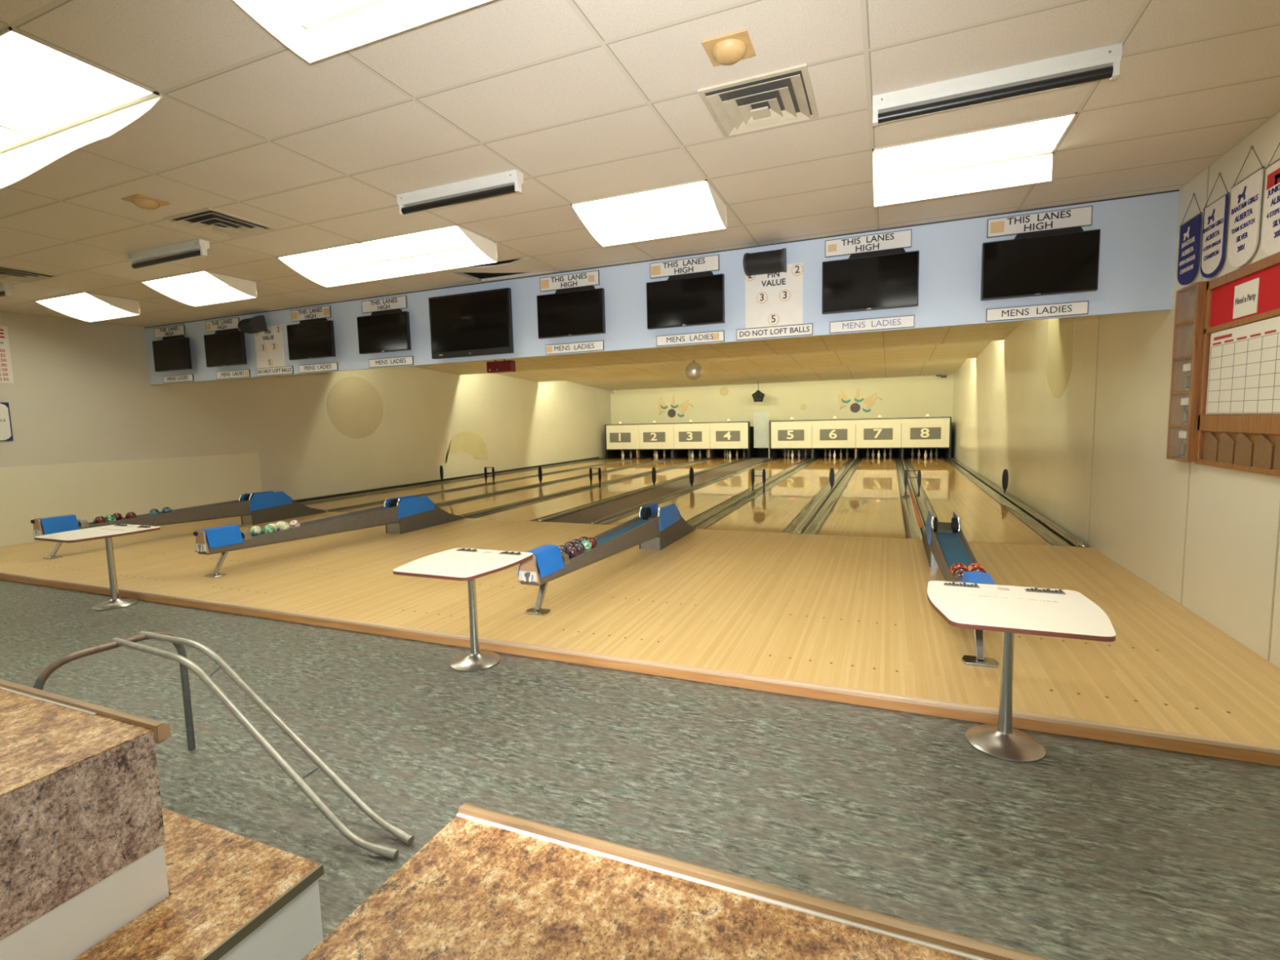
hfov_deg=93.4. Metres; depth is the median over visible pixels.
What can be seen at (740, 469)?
divider
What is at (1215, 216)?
banner
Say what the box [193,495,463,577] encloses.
bowling ball return
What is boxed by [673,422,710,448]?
panel
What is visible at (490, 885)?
countertop
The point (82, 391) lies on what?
wall
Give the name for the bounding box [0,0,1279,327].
ceiling
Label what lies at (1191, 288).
shelf
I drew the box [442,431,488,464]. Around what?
moon
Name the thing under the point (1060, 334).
painted shape
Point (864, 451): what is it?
cushion
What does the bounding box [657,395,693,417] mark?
wall mural
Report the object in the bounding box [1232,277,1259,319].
paper notice
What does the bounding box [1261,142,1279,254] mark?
banner
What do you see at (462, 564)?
table
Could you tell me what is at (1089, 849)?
floor
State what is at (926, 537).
hood
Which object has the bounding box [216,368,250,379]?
sign
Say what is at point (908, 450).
cushion
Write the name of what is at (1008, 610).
table
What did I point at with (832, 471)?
post
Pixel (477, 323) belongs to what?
television
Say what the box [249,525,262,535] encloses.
ball
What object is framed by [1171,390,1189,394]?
shelf
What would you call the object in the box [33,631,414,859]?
rail
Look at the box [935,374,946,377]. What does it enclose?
security camera
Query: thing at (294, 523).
ball
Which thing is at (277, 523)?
ball
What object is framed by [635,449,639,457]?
divider
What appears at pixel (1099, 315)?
trim
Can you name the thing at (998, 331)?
ceiling
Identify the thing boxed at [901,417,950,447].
panel
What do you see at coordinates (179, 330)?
sign
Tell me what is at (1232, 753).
trim
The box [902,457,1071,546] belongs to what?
lane
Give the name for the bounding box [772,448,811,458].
pinsetter
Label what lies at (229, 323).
sign
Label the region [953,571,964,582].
ball
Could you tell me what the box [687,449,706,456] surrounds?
pin
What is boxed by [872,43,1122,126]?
light fixture
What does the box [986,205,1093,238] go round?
sign
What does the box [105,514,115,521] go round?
ball
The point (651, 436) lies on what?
panel
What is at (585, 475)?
divider
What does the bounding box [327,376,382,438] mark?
disc
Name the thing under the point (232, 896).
bench
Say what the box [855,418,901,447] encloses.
panel
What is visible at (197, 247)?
light fixture
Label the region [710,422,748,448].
panel
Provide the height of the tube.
0.044 m
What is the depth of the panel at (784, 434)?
23.45 m
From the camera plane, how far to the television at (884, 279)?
5.83 m
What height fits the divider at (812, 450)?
0.460 m
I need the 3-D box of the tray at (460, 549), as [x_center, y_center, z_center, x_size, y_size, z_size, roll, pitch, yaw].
[-1.280,0.517,4.462,0.170,0.015,0.040,1,6,22]
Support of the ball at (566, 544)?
on the bowling ball return at (655, 527)
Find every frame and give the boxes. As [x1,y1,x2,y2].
[604,421,750,458]
[768,416,951,458]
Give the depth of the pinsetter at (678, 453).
26.42 m
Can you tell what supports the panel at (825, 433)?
attached to the frame at (950, 417)
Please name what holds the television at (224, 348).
attached to the soffit
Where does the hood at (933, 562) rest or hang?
attached to the bowling ball return at (945, 544)
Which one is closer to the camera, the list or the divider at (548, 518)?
the list
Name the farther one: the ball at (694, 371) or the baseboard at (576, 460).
the baseboard at (576, 460)
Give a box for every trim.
[0,574,1279,766]
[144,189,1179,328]
[1088,315,1099,544]
[1180,165,1209,604]
[1267,503,1279,661]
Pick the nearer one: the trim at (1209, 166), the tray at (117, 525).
the trim at (1209, 166)
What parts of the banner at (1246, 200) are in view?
cord, rod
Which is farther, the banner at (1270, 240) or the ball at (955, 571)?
the ball at (955, 571)
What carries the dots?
on the floor at (744, 587)
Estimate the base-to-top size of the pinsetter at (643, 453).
1.250 m
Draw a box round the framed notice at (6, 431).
[0,402,13,440]
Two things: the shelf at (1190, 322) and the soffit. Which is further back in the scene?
the soffit
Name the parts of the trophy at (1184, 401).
plate, stem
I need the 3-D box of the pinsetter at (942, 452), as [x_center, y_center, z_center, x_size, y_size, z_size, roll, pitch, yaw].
[10.742,-1.416,22.783,1.520,1.250,1.950,1,6,22]
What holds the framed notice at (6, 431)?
attached to the wall at (82, 391)
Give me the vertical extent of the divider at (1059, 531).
0.133 m
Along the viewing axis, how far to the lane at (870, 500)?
10.72 m
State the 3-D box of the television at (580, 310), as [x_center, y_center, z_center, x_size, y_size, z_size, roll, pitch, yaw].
[-0.799,-1.984,7.166,0.876,0.550,0.175,1,6,22]
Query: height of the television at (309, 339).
0.550 m
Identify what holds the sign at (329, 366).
attached to the soffit
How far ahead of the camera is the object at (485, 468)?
16.36 m
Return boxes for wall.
[0,310,611,500]
[610,374,953,426]
[757,448,772,457]
[951,111,1279,667]
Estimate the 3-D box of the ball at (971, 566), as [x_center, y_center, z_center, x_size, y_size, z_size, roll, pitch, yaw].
[2.502,0.680,4.497,0.120,0.120,0.120,-3,6,-13]
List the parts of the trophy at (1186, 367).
plate, stem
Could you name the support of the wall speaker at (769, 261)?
attached to the soffit
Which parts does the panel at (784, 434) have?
number plate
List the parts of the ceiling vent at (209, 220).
plate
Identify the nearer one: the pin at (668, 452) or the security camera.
the security camera
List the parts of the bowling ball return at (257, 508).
panel, foot plate, leg, blue panel, blue panel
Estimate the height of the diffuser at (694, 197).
0.005 m
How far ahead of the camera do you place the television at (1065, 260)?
5.30 m
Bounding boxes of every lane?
[303,457,636,510]
[331,457,671,512]
[437,457,707,515]
[465,457,746,521]
[596,457,809,524]
[694,457,853,533]
[802,457,922,539]
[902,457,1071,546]
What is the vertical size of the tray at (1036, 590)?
0.015 m
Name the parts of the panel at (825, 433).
number plate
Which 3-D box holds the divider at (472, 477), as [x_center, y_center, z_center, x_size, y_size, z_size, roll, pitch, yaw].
[-4.423,-0.204,19.855,0.120,0.133,16.574,1,6,22]
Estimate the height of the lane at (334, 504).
0.084 m
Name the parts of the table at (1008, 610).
post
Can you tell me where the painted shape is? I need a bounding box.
[1046,316,1075,397]
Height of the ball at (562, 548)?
0.120 m
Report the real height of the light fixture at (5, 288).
0.141 m
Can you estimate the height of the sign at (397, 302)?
0.165 m
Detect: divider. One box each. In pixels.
[300,457,605,504]
[324,457,639,511]
[434,457,672,506]
[460,457,711,518]
[537,456,752,521]
[590,457,772,524]
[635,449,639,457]
[671,449,675,458]
[690,457,813,527]
[707,449,711,457]
[796,457,857,533]
[811,448,813,458]
[854,448,857,458]
[900,457,924,537]
[901,448,903,458]
[949,456,1088,547]
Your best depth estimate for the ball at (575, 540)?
5.78 m
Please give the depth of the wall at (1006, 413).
5.84 m
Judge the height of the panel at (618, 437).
1.040 m
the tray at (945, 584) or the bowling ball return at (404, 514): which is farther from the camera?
the bowling ball return at (404, 514)
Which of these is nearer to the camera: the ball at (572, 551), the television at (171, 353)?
the ball at (572, 551)
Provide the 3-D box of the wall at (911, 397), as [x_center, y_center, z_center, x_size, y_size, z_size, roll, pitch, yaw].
[5.167,-3.360,25.160,14.065,2.232,0.080,1,6,22]
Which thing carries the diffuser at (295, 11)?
attached to the ceiling light at (315, 30)
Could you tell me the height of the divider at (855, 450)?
0.460 m
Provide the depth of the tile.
7.01 m
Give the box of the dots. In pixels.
[1,544,1231,713]
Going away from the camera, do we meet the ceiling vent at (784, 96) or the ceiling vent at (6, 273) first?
the ceiling vent at (784, 96)
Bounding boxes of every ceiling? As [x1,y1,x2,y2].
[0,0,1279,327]
[411,320,1023,382]
[565,358,967,391]
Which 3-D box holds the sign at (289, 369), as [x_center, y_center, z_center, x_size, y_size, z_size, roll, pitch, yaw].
[-5.614,-1.673,9.269,0.800,0.115,0.015,1,6,22]
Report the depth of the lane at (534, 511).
13.28 m
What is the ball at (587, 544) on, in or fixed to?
on the bowling ball return at (655, 527)
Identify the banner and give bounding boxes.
[1177,192,1202,284]
[1200,172,1229,277]
[1227,145,1265,266]
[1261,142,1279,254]
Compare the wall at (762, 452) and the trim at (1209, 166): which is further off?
the wall at (762, 452)
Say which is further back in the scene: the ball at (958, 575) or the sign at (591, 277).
the sign at (591, 277)
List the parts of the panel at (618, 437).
number plate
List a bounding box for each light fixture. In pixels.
[0,282,13,297]
[127,239,209,269]
[396,169,523,215]
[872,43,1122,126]
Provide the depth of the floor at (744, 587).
5.21 m
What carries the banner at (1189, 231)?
attached to the wall at (1006, 413)
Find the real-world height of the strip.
0.023 m
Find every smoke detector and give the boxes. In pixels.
[121,194,169,209]
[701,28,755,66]
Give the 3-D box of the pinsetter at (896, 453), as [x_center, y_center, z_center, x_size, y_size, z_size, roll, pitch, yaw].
[9.272,-1.439,23.387,1.520,1.250,1.950,1,6,22]
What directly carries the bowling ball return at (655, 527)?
on the floor at (744, 587)
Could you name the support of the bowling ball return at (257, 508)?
on the floor at (744, 587)
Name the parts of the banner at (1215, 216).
rod, cord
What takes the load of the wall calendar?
attached to the notice board at (1248, 442)
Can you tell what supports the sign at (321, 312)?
attached to the soffit
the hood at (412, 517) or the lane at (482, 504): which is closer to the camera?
the hood at (412, 517)
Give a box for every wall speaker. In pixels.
[237,315,267,333]
[742,248,786,276]
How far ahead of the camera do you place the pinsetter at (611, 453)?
27.66 m
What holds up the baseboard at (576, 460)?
attached to the wall at (82, 391)
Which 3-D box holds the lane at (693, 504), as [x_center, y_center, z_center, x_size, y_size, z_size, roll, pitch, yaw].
[3.173,-0.081,16.926,1.508,0.084,16.830,1,6,22]
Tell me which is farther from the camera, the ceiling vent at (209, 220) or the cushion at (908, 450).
the cushion at (908, 450)
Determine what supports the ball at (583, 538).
on the bowling ball return at (655, 527)
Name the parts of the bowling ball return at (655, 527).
panel, foot plate, leg, blue panel, blue panel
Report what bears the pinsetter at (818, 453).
on the floor
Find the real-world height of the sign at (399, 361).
0.115 m
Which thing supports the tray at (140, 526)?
on the table at (109, 531)
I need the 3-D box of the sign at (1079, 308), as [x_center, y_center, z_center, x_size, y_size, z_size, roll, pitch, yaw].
[3.601,-1.532,5.489,0.790,0.115,0.015,1,6,22]
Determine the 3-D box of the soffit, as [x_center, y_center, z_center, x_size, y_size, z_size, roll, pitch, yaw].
[-1.988,-2.048,7.771,14.065,0.995,0.050,1,6,22]
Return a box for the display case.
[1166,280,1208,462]
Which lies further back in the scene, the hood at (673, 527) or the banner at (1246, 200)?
the hood at (673, 527)
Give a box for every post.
[440,465,443,481]
[537,466,542,483]
[651,466,656,485]
[688,466,693,486]
[829,467,834,488]
[1001,468,1008,492]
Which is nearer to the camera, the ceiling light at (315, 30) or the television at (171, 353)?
the ceiling light at (315, 30)
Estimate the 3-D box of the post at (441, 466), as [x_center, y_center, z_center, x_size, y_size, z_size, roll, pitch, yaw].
[-5.590,-0.179,17.009,0.106,0.465,0.024,1,6,22]
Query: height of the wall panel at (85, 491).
1.143 m
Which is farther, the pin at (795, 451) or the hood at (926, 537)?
the pin at (795, 451)
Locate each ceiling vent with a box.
[0,265,58,282]
[164,207,275,238]
[697,63,818,137]
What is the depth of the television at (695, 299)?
6.54 m
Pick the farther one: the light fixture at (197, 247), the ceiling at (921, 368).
the ceiling at (921, 368)
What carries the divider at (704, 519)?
on the floor
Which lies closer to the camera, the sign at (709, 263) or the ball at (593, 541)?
the ball at (593, 541)
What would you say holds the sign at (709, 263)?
attached to the soffit
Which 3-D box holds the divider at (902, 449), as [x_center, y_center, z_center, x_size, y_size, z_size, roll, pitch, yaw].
[9.856,-0.989,22.694,0.060,0.460,1.370,1,6,22]
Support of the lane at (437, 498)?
on the floor
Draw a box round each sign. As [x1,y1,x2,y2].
[153,324,185,338]
[162,373,194,382]
[204,317,239,332]
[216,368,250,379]
[256,365,293,376]
[290,305,331,321]
[298,362,337,373]
[361,295,407,313]
[368,355,413,368]
[539,270,599,292]
[545,340,604,354]
[649,254,719,278]
[656,330,724,346]
[736,323,813,340]
[825,229,911,257]
[829,315,915,333]
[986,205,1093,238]
[986,300,1088,321]
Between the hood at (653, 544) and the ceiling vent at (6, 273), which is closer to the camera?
the ceiling vent at (6, 273)
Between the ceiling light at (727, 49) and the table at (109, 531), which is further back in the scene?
the table at (109, 531)
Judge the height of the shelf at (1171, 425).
0.022 m
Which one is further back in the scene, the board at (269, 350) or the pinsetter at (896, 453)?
the pinsetter at (896, 453)
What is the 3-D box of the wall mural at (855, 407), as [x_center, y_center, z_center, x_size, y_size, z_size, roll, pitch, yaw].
[8.643,-3.145,23.701,1.647,0.985,0.014,1,6,22]
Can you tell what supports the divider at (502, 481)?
on the floor
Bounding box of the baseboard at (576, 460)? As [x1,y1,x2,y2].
[294,457,599,502]
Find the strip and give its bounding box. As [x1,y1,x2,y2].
[0,571,1279,754]
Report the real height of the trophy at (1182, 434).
0.210 m
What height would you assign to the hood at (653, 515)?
0.372 m
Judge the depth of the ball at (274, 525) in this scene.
7.27 m
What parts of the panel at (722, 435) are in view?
number plate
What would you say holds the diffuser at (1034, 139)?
attached to the ceiling light at (1018, 153)
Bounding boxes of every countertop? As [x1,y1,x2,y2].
[0,679,170,959]
[301,803,1053,959]
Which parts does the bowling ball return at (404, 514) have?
panel, foot plate, leg, blue panel, blue panel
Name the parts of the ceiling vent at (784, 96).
plate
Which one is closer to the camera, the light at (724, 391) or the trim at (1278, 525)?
the trim at (1278, 525)
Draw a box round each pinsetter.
[607,449,636,458]
[639,432,674,458]
[674,449,706,458]
[711,428,757,458]
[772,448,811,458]
[813,448,854,459]
[857,448,901,458]
[903,448,949,459]
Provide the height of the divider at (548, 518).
0.133 m
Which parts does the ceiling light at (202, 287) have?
frame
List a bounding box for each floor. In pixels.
[0,511,1279,746]
[0,579,1279,959]
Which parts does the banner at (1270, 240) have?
rod, cord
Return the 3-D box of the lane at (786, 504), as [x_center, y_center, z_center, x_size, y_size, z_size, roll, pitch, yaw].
[4.644,-0.058,16.322,1.508,0.084,16.830,1,6,22]
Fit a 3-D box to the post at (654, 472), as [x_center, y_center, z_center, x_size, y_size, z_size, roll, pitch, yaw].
[0.339,-0.088,14.576,0.106,0.465,0.024,1,6,22]
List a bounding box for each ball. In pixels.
[93,515,106,523]
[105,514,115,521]
[112,512,122,520]
[125,511,136,519]
[149,508,159,515]
[161,506,172,513]
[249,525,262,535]
[262,524,274,533]
[268,523,278,531]
[275,520,283,530]
[278,521,289,530]
[288,520,300,528]
[558,545,567,553]
[564,541,575,547]
[565,545,579,558]
[571,538,581,543]
[573,542,585,555]
[578,536,587,541]
[580,540,591,551]
[586,537,597,548]
[684,345,702,380]
[950,562,967,574]
[951,566,968,577]
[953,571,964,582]
[967,563,984,571]
[969,567,986,573]
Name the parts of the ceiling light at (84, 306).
frame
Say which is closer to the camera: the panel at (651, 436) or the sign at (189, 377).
the sign at (189, 377)
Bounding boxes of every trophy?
[1178,431,1186,457]
[1180,397,1189,424]
[1182,363,1191,391]
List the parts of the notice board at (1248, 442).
frame rail, frame rail, frame rail, frame rail, frame rail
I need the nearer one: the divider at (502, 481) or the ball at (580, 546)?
the ball at (580, 546)
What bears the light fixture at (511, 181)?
attached to the ceiling at (587, 100)
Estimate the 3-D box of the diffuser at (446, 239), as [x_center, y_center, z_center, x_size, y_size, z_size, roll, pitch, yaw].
[-2.090,-2.347,5.958,1.147,0.005,0.585,1,6,22]
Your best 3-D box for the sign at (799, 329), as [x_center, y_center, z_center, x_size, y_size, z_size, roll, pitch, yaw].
[1.415,-1.566,6.386,0.800,0.115,0.015,1,6,22]
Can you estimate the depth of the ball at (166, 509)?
9.05 m
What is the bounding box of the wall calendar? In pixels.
[1205,315,1279,413]
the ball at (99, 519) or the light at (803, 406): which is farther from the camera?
the light at (803, 406)
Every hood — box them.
[241,515,252,524]
[251,499,326,524]
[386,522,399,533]
[399,504,463,533]
[640,535,659,550]
[648,512,656,519]
[659,514,695,550]
[922,530,931,567]
[930,551,938,567]
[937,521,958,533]
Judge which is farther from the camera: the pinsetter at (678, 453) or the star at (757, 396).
the pinsetter at (678, 453)
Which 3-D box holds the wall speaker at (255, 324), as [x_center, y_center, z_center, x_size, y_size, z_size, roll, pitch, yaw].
[-5.879,-2.370,9.171,0.404,0.238,0.265,2,7,34]
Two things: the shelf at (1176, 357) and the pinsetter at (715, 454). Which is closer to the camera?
the shelf at (1176, 357)
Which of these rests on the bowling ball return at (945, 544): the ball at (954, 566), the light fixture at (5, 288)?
the ball at (954, 566)
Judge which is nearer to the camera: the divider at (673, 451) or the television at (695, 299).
the television at (695, 299)
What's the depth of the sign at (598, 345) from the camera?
7.28 m
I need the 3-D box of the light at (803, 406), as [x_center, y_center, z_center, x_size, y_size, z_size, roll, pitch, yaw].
[6.656,-2.964,24.544,0.260,0.260,0.004,1,6,22]
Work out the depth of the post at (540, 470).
15.77 m
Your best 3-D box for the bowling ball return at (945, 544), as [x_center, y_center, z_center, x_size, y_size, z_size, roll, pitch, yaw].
[2.900,0.707,5.619,0.315,0.532,4.200,1,6,22]
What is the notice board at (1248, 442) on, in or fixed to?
attached to the wall at (1006, 413)
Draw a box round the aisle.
[545,457,769,524]
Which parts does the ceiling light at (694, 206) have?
frame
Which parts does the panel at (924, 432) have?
number plate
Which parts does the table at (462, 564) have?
post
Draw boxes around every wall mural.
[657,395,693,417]
[838,387,881,413]
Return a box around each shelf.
[1168,456,1185,462]
[1169,424,1186,427]
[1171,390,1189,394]
[1173,355,1191,361]
[1175,318,1194,326]
[1177,282,1195,293]
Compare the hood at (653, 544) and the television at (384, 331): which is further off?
the television at (384, 331)
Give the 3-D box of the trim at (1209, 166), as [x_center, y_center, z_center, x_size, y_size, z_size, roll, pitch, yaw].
[4.340,-0.681,4.723,0.004,3.397,0.015,1,6,22]
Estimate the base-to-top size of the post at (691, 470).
0.465 m
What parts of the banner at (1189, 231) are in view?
cord, rod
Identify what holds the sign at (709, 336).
attached to the soffit
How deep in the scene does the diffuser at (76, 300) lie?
8.18 m
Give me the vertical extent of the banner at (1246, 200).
0.776 m
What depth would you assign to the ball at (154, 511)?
8.88 m
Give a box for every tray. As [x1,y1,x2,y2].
[113,524,127,526]
[136,525,150,528]
[455,548,478,551]
[498,551,521,555]
[943,582,980,588]
[1024,587,1066,594]
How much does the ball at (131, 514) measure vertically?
0.121 m
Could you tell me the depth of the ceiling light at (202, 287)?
7.45 m
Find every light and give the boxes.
[0,26,162,189]
[34,291,140,321]
[140,270,257,306]
[232,0,493,63]
[275,224,497,287]
[570,178,726,246]
[719,386,728,395]
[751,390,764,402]
[800,404,807,410]
[871,111,1077,207]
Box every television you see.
[151,334,191,372]
[204,328,247,367]
[286,317,335,359]
[356,308,411,354]
[428,287,513,359]
[536,285,605,338]
[646,271,724,329]
[822,247,919,314]
[980,226,1100,301]
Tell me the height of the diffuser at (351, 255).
0.005 m
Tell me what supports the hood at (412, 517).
attached to the bowling ball return at (404, 514)
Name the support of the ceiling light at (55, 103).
attached to the ceiling at (587, 100)
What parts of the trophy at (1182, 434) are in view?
plate, stem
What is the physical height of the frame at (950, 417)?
1.490 m
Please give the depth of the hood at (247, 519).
10.27 m
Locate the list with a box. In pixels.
[0,325,13,383]
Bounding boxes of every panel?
[0,452,262,546]
[605,424,639,448]
[639,423,674,448]
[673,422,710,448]
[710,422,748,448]
[770,421,812,448]
[812,419,855,448]
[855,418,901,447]
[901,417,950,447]
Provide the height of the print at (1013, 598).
0.002 m
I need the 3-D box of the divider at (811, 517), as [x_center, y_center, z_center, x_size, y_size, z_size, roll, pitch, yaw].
[5.309,-0.054,15.862,0.068,0.133,16.574,1,6,22]
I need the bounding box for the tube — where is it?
[909,492,922,528]
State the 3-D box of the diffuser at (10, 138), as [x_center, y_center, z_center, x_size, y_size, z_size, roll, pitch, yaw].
[-4.316,-2.068,3.628,1.147,0.005,0.585,1,6,22]
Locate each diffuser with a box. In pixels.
[0,31,151,135]
[0,126,31,148]
[37,293,108,307]
[144,271,226,291]
[266,0,364,24]
[280,243,399,269]
[362,226,474,256]
[573,181,715,224]
[874,115,1074,179]
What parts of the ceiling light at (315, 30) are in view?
frame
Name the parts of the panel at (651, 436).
number plate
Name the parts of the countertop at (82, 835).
panel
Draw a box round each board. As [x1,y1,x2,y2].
[253,324,284,368]
[744,262,803,328]
[1195,251,1279,476]
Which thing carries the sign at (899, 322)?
attached to the soffit
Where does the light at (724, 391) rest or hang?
attached to the wall at (911, 397)
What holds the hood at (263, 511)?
attached to the bowling ball return at (257, 508)
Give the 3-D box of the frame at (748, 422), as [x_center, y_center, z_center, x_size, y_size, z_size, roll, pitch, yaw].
[1.444,-1.646,25.366,6.380,1.490,0.140,1,6,22]
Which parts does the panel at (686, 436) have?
number plate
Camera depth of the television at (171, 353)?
9.89 m
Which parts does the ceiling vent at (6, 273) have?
plate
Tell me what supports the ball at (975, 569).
on the bowling ball return at (945, 544)
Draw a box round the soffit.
[144,191,1178,385]
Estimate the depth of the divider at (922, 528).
10.92 m
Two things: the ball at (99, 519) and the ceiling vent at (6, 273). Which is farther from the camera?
the ball at (99, 519)
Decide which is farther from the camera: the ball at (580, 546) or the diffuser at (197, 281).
the diffuser at (197, 281)
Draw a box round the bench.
[73,808,324,959]
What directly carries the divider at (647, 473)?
on the floor
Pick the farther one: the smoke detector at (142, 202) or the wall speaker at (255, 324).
the wall speaker at (255, 324)
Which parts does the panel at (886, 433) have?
number plate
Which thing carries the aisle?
on the floor
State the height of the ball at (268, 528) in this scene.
0.121 m
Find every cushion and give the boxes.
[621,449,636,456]
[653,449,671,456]
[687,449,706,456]
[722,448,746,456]
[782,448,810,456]
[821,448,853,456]
[862,448,895,456]
[906,448,941,456]
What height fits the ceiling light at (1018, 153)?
0.195 m
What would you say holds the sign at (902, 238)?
attached to the soffit
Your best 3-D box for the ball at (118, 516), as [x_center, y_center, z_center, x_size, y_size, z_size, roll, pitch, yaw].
[-7.431,0.527,8.573,0.120,0.121,0.120,-3,6,-12]
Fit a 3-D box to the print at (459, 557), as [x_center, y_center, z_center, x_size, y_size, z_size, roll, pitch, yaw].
[-1.152,0.545,4.220,0.378,0.002,0.024,1,6,22]
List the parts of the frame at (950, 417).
post, rail, rail, post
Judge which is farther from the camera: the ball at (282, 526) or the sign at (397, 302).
the sign at (397, 302)
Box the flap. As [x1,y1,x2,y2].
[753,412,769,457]
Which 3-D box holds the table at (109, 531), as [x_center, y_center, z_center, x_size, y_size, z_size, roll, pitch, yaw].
[-5.176,0.855,5.807,0.731,0.758,0.725,1,6,22]
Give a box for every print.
[453,555,497,559]
[969,594,1057,602]
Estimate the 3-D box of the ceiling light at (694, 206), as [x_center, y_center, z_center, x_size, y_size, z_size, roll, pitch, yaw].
[0.081,-2.221,5.085,1.171,0.195,0.615,1,6,22]
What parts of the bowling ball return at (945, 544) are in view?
blue panel, leg, foot plate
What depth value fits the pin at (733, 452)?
25.84 m
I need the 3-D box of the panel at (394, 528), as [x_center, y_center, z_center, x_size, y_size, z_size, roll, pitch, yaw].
[-3.676,0.719,9.089,0.272,0.160,0.100,1,6,22]
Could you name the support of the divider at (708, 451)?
on the floor
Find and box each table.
[34,524,160,610]
[392,547,533,671]
[927,580,1115,762]
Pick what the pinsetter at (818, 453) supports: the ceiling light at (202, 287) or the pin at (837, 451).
the pin at (837, 451)
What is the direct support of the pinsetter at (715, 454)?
on the floor
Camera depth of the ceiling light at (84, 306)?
8.32 m
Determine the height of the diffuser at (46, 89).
0.005 m
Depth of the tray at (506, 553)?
4.31 m
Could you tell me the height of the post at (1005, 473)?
0.465 m
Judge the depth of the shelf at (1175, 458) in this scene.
4.82 m
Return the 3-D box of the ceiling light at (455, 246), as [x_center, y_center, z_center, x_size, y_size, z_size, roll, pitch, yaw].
[-2.627,-2.263,6.196,2.342,0.195,0.615,1,6,22]
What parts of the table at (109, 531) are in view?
post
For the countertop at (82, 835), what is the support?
on the floor at (1089, 849)
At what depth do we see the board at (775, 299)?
6.34 m
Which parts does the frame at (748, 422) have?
post, rail, rail, post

